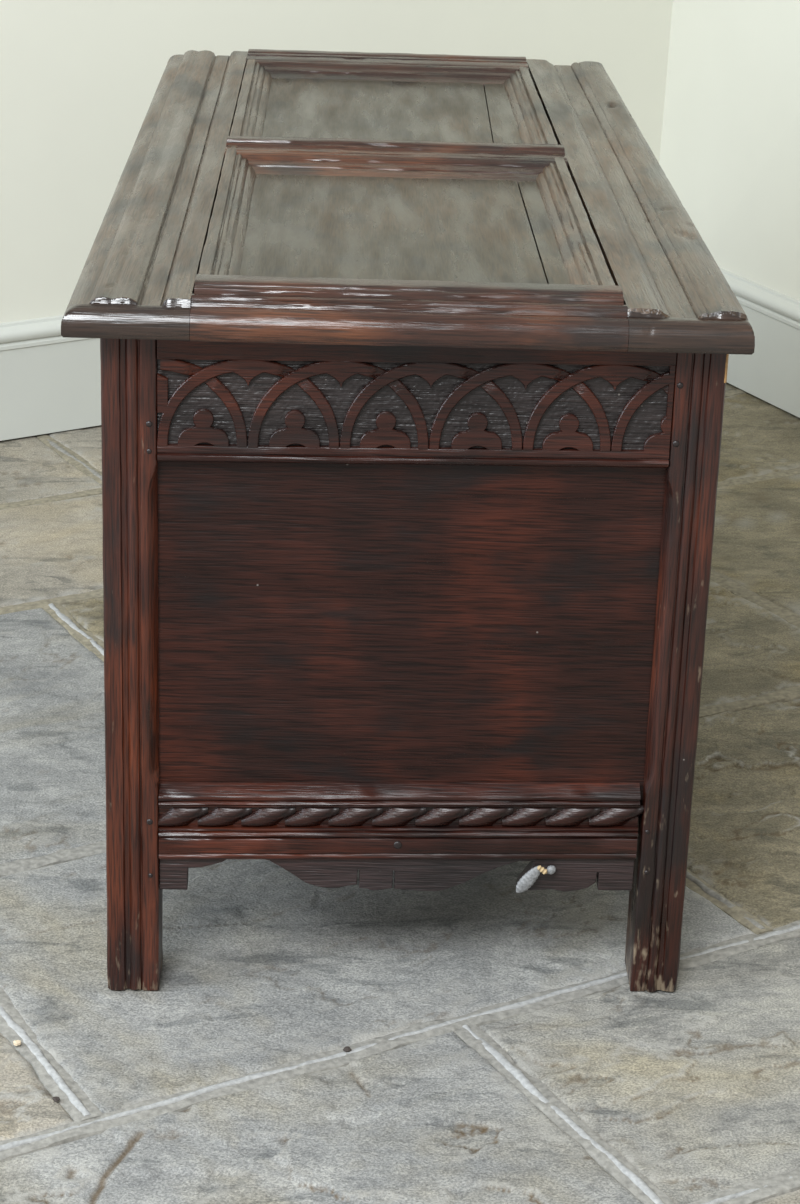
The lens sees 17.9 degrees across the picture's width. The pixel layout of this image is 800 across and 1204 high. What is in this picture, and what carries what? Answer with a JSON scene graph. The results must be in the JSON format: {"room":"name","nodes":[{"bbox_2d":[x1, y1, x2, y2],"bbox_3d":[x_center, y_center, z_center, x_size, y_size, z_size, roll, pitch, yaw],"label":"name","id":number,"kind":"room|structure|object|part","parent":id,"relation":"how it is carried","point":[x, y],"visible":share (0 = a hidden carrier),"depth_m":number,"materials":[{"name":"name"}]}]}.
{"room":"living room","nodes":[
{"label":"living room","id":0,"kind":"room"},
{"bbox_2d":[0,0,672,433],"bbox_3d":[-0.836,-1.412,3.156,3.109,2.620,0.120,-12,24,-29],"label":"wall","id":1,"kind":"structure","parent":0,"point":[80,79],"depth_m":3.66,"materials":[{"name":"beige paint"}]},
{"bbox_2d":[0,315,100,440],"bbox_3d":[-0.864,-0.260,3.509,3.000,0.172,0.023,-12,24,-29],"label":"baseboard","id":2,"kind":"structure","parent":1,"relation":"attached to","point":[50,382],"depth_m":3.70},
{"bbox_2d":[0,383,799,1203],"bbox_3d":[-0.257,0.220,2.616,3.100,0.062,2.720,-11,24,-27],"label":"floor","id":3,"kind":"structure","parent":0,"point":[503,1051],"depth_m":2.23,"materials":[{"name":"grey stone"}]},
{"bbox_2d":[13,1040,20,1045],"bbox_3d":[-0.323,0.372,2.136,0.006,0.004,0.006,-8,23,-22],"label":"chip","id":4,"kind":"object","parent":3,"relation":"on","point":[15,1042],"visible":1,"depth_m":2.13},
{"bbox_2d":[52,1096,59,1101],"bbox_3d":[-0.279,0.404,2.057,0.006,0.004,0.008,-9,23,-25],"label":"grit","id":5,"kind":"object","parent":3,"relation":"on","point":[56,1099],"visible":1,"depth_m":2.06,"materials":[{"name":"grey stone"}]},
{"bbox_2d":[343,1046,351,1051],"bbox_3d":[-0.044,0.377,2.136,0.007,0.005,0.007,11,23,24],"label":"grit","id":6,"kind":"object","parent":3,"relation":"on","point":[347,1048],"visible":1,"depth_m":2.13,"materials":[{"name":"grey stone"}]},
{"bbox_2d":[61,49,754,991],"bbox_3d":[-0.009,-0.169,2.667,0.554,0.644,1.256,1,21,-2],"label":"chest","id":7,"kind":"object","parent":3,"relation":"on","point":[414,367],"visible":1,"depth_m":2.13,"materials":[{"name":"brown wood"}]},
{"bbox_3d":[-0.153,-0.348,2.301,0.032,0.030,0.582,1,21,-2],"label":"moulding","id":8,"kind":"part","parent":7,"relation":"part of","materials":[{"name":"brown wood"}]},
{"bbox_3d":[-0.164,-0.555,2.838,0.032,0.030,0.568,1,21,-2],"label":"moulding","id":9,"kind":"part","parent":7,"relation":"part of","materials":[{"name":"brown wood"}]},
{"bbox_3d":[-0.016,-0.645,3.085,0.340,0.037,0.134,1,21,-2],"label":"rail","id":10,"kind":"part","parent":7,"relation":"part of","materials":[{"name":"brown wood"}]},
{"bbox_3d":[-0.004,-0.444,2.558,0.342,0.035,0.137,1,21,-2],"label":"rail","id":11,"kind":"part","parent":7,"relation":"part of","materials":[{"name":"brown wood"}]},
{"bbox_3d":[-0.001,0.184,2.179,0.412,0.076,0.028,0,21,-1],"label":"rail","id":12,"kind":"part","parent":7,"relation":"part of","materials":[{"name":"brown wood"}]},
{"bbox_3d":[0.006,-0.241,2.032,0.339,0.035,0.065,1,21,-2],"label":"moulding","id":13,"kind":"part","parent":7,"relation":"part of","materials":[{"name":"brown wood"}]},
{"bbox_3d":[0.007,-0.219,1.990,0.343,0.032,0.030,1,21,-2],"label":"rail","id":14,"kind":"part","parent":7,"relation":"part of","materials":[{"name":"brown wood"}]},
{"bbox_3d":[0.005,0.019,2.122,0.422,0.312,0.011,1,21,-2],"label":"panel","id":15,"kind":"part","parent":7,"relation":"part of","materials":[{"name":"brown wood"}]},
{"bbox_3d":[0.012,-0.164,2.045,0.414,0.111,0.028,1,21,-2],"label":"rail","id":16,"kind":"part","parent":7,"relation":"part of","materials":[{"name":"brown wood"}]},
{"bbox_3d":[0.143,-0.548,2.847,0.032,0.029,0.568,1,21,-2],"label":"moulding","id":17,"kind":"part","parent":7,"relation":"part of","materials":[{"name":"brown wood"}]},
{"bbox_2d":[516,865,555,892],"bbox_3d":[0.117,0.239,2.190,0.034,0.027,0.008,1,21,-2],"label":"handle","id":18,"kind":"object","parent":7,"relation":"attached to","point":[527,880],"visible":1,"depth_m":2.19,"materials":[{"name":"ceramic"}]},
{"bbox_3d":[0.153,-0.341,2.311,0.032,0.030,0.582,1,21,-2],"label":"moulding","id":19,"kind":"part","parent":7,"relation":"part of","materials":[{"name":"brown wood"}]},
{"bbox_2d":[659,0,799,300],"bbox_3d":[0.965,-1.277,2.876,0.228,2.620,2.320,-8,23,-21],"label":"wall","id":20,"kind":"structure","parent":0,"point":[730,148],"depth_m":3.94,"materials":[{"name":"beige paint"}]},
{"bbox_2d":[719,267,799,417],"bbox_3d":[0.891,-0.144,3.275,0.023,0.172,2.300,-9,23,-23],"label":"baseboard","id":21,"kind":"structure","parent":20,"relation":"attached to","point":[771,374],"depth_m":3.90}
]}

